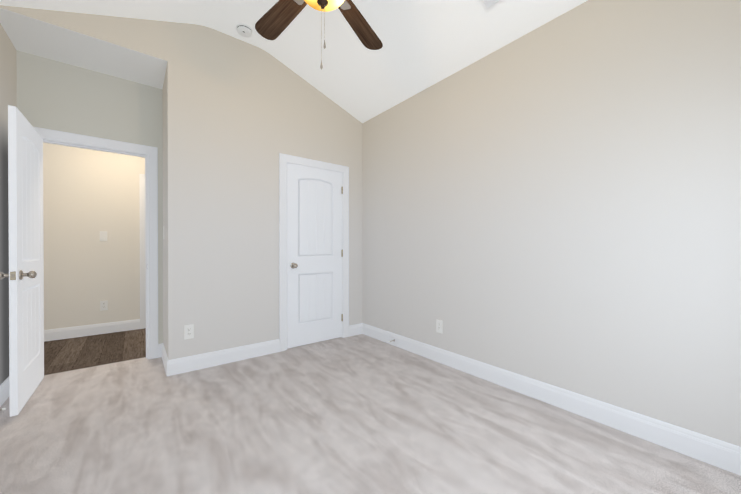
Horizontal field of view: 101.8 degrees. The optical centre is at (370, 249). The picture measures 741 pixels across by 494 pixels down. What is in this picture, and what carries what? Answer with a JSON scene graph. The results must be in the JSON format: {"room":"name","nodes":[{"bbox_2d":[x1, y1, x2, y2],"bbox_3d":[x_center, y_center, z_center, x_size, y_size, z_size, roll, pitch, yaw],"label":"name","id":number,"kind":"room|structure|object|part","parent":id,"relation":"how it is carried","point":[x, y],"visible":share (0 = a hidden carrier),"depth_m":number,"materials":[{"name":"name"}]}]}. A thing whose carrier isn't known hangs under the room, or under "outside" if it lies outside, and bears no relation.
{"room":"empty bedroom","nodes":[
{"label":"empty bedroom","id":0,"kind":"room"},
{"bbox_2d":[0,23,16,384],"bbox_3d":[-1.701,-0.614,0.844,0.120,3.450,4.300,0,0,-38],"label":"wall","id":1,"kind":"structure","parent":0,"point":[8,76],"depth_m":2.24,"materials":[{"name":"beige paint"}]},
{"bbox_2d":[0,377,9,406],"bbox_3d":[-1.648,1.043,0.893,0.014,0.135,4.060,0,0,-38],"label":"baseboard","id":2,"kind":"structure","parent":1,"relation":"attached to","point":[4,387],"depth_m":2.19,"materials":[{"name":"white wood"}]},
{"bbox_2d":[0,8,166,88],"bbox_3d":[-2.289,-1.697,2.581,1.108,0.120,0.594,0,0,-38],"label":"ceiling","id":3,"kind":"structure","parent":0,"point":[33,36],"depth_m":2.48,"materials":[{"name":"paint"}]},
{"bbox_2d":[16,50,162,343],"bbox_3d":[-1.727,-0.627,3.482,3.100,3.450,0.120,0,0,-38],"label":"wall","id":4,"kind":"structure","parent":0,"point":[58,96],"depth_m":2.77,"materials":[{"name":"beige paint"}]},
{"bbox_2d":[33,127,157,358],"bbox_3d":[-2.565,0.035,2.826,0.923,2.132,0.155,0,0,-38],"label":"door frame","id":5,"kind":"structure","parent":4,"relation":"attached to","point":[149,154],"depth_m":3.02,"materials":[{"name":"white wood"}]},
{"bbox_2d":[0,105,43,416],"bbox_3d":[-2.584,0.076,2.266,0.204,2.032,0.766,0,0,-38],"label":"entry door","id":6,"kind":"structure","parent":5,"relation":"attached to","point":[25,274],"depth_m":2.13,"materials":[{"name":"white paint"}]},
{"bbox_2d":[43,142,144,329],"bbox_3d":[-3.035,-0.276,4.338,4.340,2.740,0.120,0,0,-38],"label":"wall","id":7,"kind":"structure","parent":0,"point":[89,195],"depth_m":3.84,"materials":[{"name":"paint"}]},
{"bbox_2d":[44,319,139,341],"bbox_3d":[-3.937,1.031,3.549,1.938,0.135,0.014,0,0,-38],"label":"baseboard","id":8,"kind":"structure","parent":7,"relation":"attached to","point":[78,331],"depth_m":3.83,"materials":[{"name":"white wood"}]},
{"bbox_2d":[100,231,106,240],"bbox_3d":[-3.475,-0.173,3.919,0.076,0.127,0.018,0,0,-38],"label":"light switch","id":9,"kind":"object","parent":7,"relation":"attached to","point":[103,235],"visible":1,"depth_m":3.91,"materials":[{"name":"white plastic"}]},
{"bbox_2d":[100,300,107,310],"bbox_3d":[-3.471,0.731,3.919,0.076,0.127,0.008,0,0,-38],"label":"outlet","id":10,"kind":"object","parent":7,"relation":"attached to","point":[103,305],"visible":1,"depth_m":3.92,"materials":[{"name":"white plastic"}]},
{"bbox_2d":[140,174,145,328],"bbox_3d":[-2.843,0.028,4.479,0.938,2.132,0.138,0,0,-38],"label":"door frame","id":11,"kind":"structure","parent":7,"relation":"attached to","point":[142,264],"depth_m":4.16,"materials":[{"name":"white wood"}]},
{"bbox_2d":[44,328,145,374],"bbox_3d":[-2.604,1.148,3.797,4.580,0.098,1.515,0,0,-38],"label":"floor","id":12,"kind":"structure","parent":0,"point":[65,355],"depth_m":3.28,"materials":[{"name":"brown wood"}]},
{"bbox_2d":[0,5,362,359],"bbox_3d":[-1.506,-0.625,3.202,3.100,3.450,0.594,0,0,-38],"label":"wall","id":13,"kind":"structure","parent":0,"point":[238,116],"depth_m":2.92,"materials":[{"name":"beige paint"}]},
{"bbox_2d":[158,343,167,363],"bbox_3d":[-1.963,1.034,2.859,0.028,0.135,0.580,0,0,-38],"label":"baseboard","id":14,"kind":"structure","parent":13,"relation":"attached to","point":[161,349],"depth_m":3.04,"materials":[{"name":"white wood"}]},
{"bbox_2d":[184,324,193,339],"bbox_3d":[-1.639,0.745,2.721,0.076,0.127,0.008,0,0,-38],"label":"outlet","id":15,"kind":"object","parent":13,"relation":"attached to","point":[188,331],"visible":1,"depth_m":2.72,"materials":[{"name":"white plastic"}]},
{"bbox_2d":[164,339,279,375],"bbox_3d":[-1.375,1.034,2.926,1.008,0.135,0.014,0,0,-38],"label":"baseboard","id":16,"kind":"structure","parent":13,"relation":"attached to","point":[205,360],"depth_m":2.87,"materials":[{"name":"white wood"}]},
{"bbox_2d":[279,153,348,351],"bbox_3d":[-0.663,0.032,3.555,0.893,2.132,0.138,0,0,-38],"label":"trim","id":17,"kind":"structure","parent":13,"relation":"attached to","point":[284,159],"depth_m":3.30,"materials":[{"name":"white wood"}]},
{"bbox_2d":[287,163,342,348],"bbox_3d":[-0.612,0.070,3.506,0.732,2.032,0.112,0,0,-38],"label":"closet door","id":18,"kind":"structure","parent":13,"relation":"in","point":[314,255],"depth_m":3.50,"materials":[{"name":"white paint"}]},
{"bbox_2d":[0,0,587,122],"bbox_3d":[-0.215,-1.992,1.553,3.340,0.802,3.587,0,0,-38],"label":"ceiling","id":19,"kind":"structure","parent":0,"point":[427,43],"depth_m":2.62,"materials":[{"name":"paint"}]},
{"bbox_2d":[236,24,252,36],"bbox_3d":[-1.190,-2.058,2.842,0.144,0.041,0.144,0,0,-38],"label":"smoke detector","id":20,"kind":"object","parent":19,"relation":"attached to","point":[244,30],"visible":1,"depth_m":2.81,"materials":[{"name":"white plastic"}]},
{"bbox_2d":[255,0,382,69],"bbox_3d":[-0.296,-1.518,1.617,1.310,1.109,1.304,0,0,-38],"label":"ceiling fan","id":21,"kind":"object","parent":19,"relation":"hanging from","point":[276,19],"visible":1,"depth_m":1.91,"materials":[{"name":"brown wood"}]},
{"bbox_3d":[-0.254,-1.137,1.612,0.027,0.346,0.023,0,0,-38],"label":"pull chain","id":22,"kind":"part","parent":21,"relation":"part of","materials":[{"name":"silver metal"}]},
{"bbox_3d":[-0.256,-1.376,1.608,0.284,0.112,0.284,0,0,-38],"label":"globe","id":23,"kind":"part","parent":21,"relation":"part of","materials":[{"name":"yellow glass"}]},
{"bbox_2d":[479,0,504,11],"bbox_3d":[0.896,-1.760,2.048,0.128,0.048,0.305,0,0,-38],"label":"ceiling vent","id":24,"kind":"object","parent":19,"relation":"in","point":[488,5],"visible":1,"depth_m":2.14,"materials":[{"name":"white metal"}]},
{"bbox_2d":[0,334,740,493],"bbox_3d":[-0.424,1.156,1.834,3.340,0.100,4.265,0,0,-38],"label":"floor carpet","id":25,"kind":"object","parent":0,"point":[360,414],"visible":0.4,"depth_m":1.78,"materials":[{"name":"beige carpet"}]},
{"bbox_2d":[362,0,740,446],"bbox_3d":[0.831,-0.624,2.835,0.120,3.450,4.300,0,0,-38],"label":"wall","id":26,"kind":"structure","parent":0,"point":[556,201],"depth_m":1.99,"materials":[{"name":"beige paint"}]},
{"bbox_2d":[436,319,442,333],"bbox_3d":[0.672,0.752,2.939,0.008,0.127,0.076,0,0,-38],"label":"outlet","id":27,"kind":"object","parent":26,"relation":"attached to","point":[439,326],"visible":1,"depth_m":2.94,"materials":[{"name":"white plastic"}]},
{"bbox_2d":[360,323,740,475],"bbox_3d":[0.961,1.035,2.567,0.014,0.135,3.466,0,0,-38],"label":"baseboard","id":28,"kind":"structure","parent":26,"relation":"attached to","point":[711,451],"depth_m":1.95,"materials":[{"name":"white wood"}]}
]}

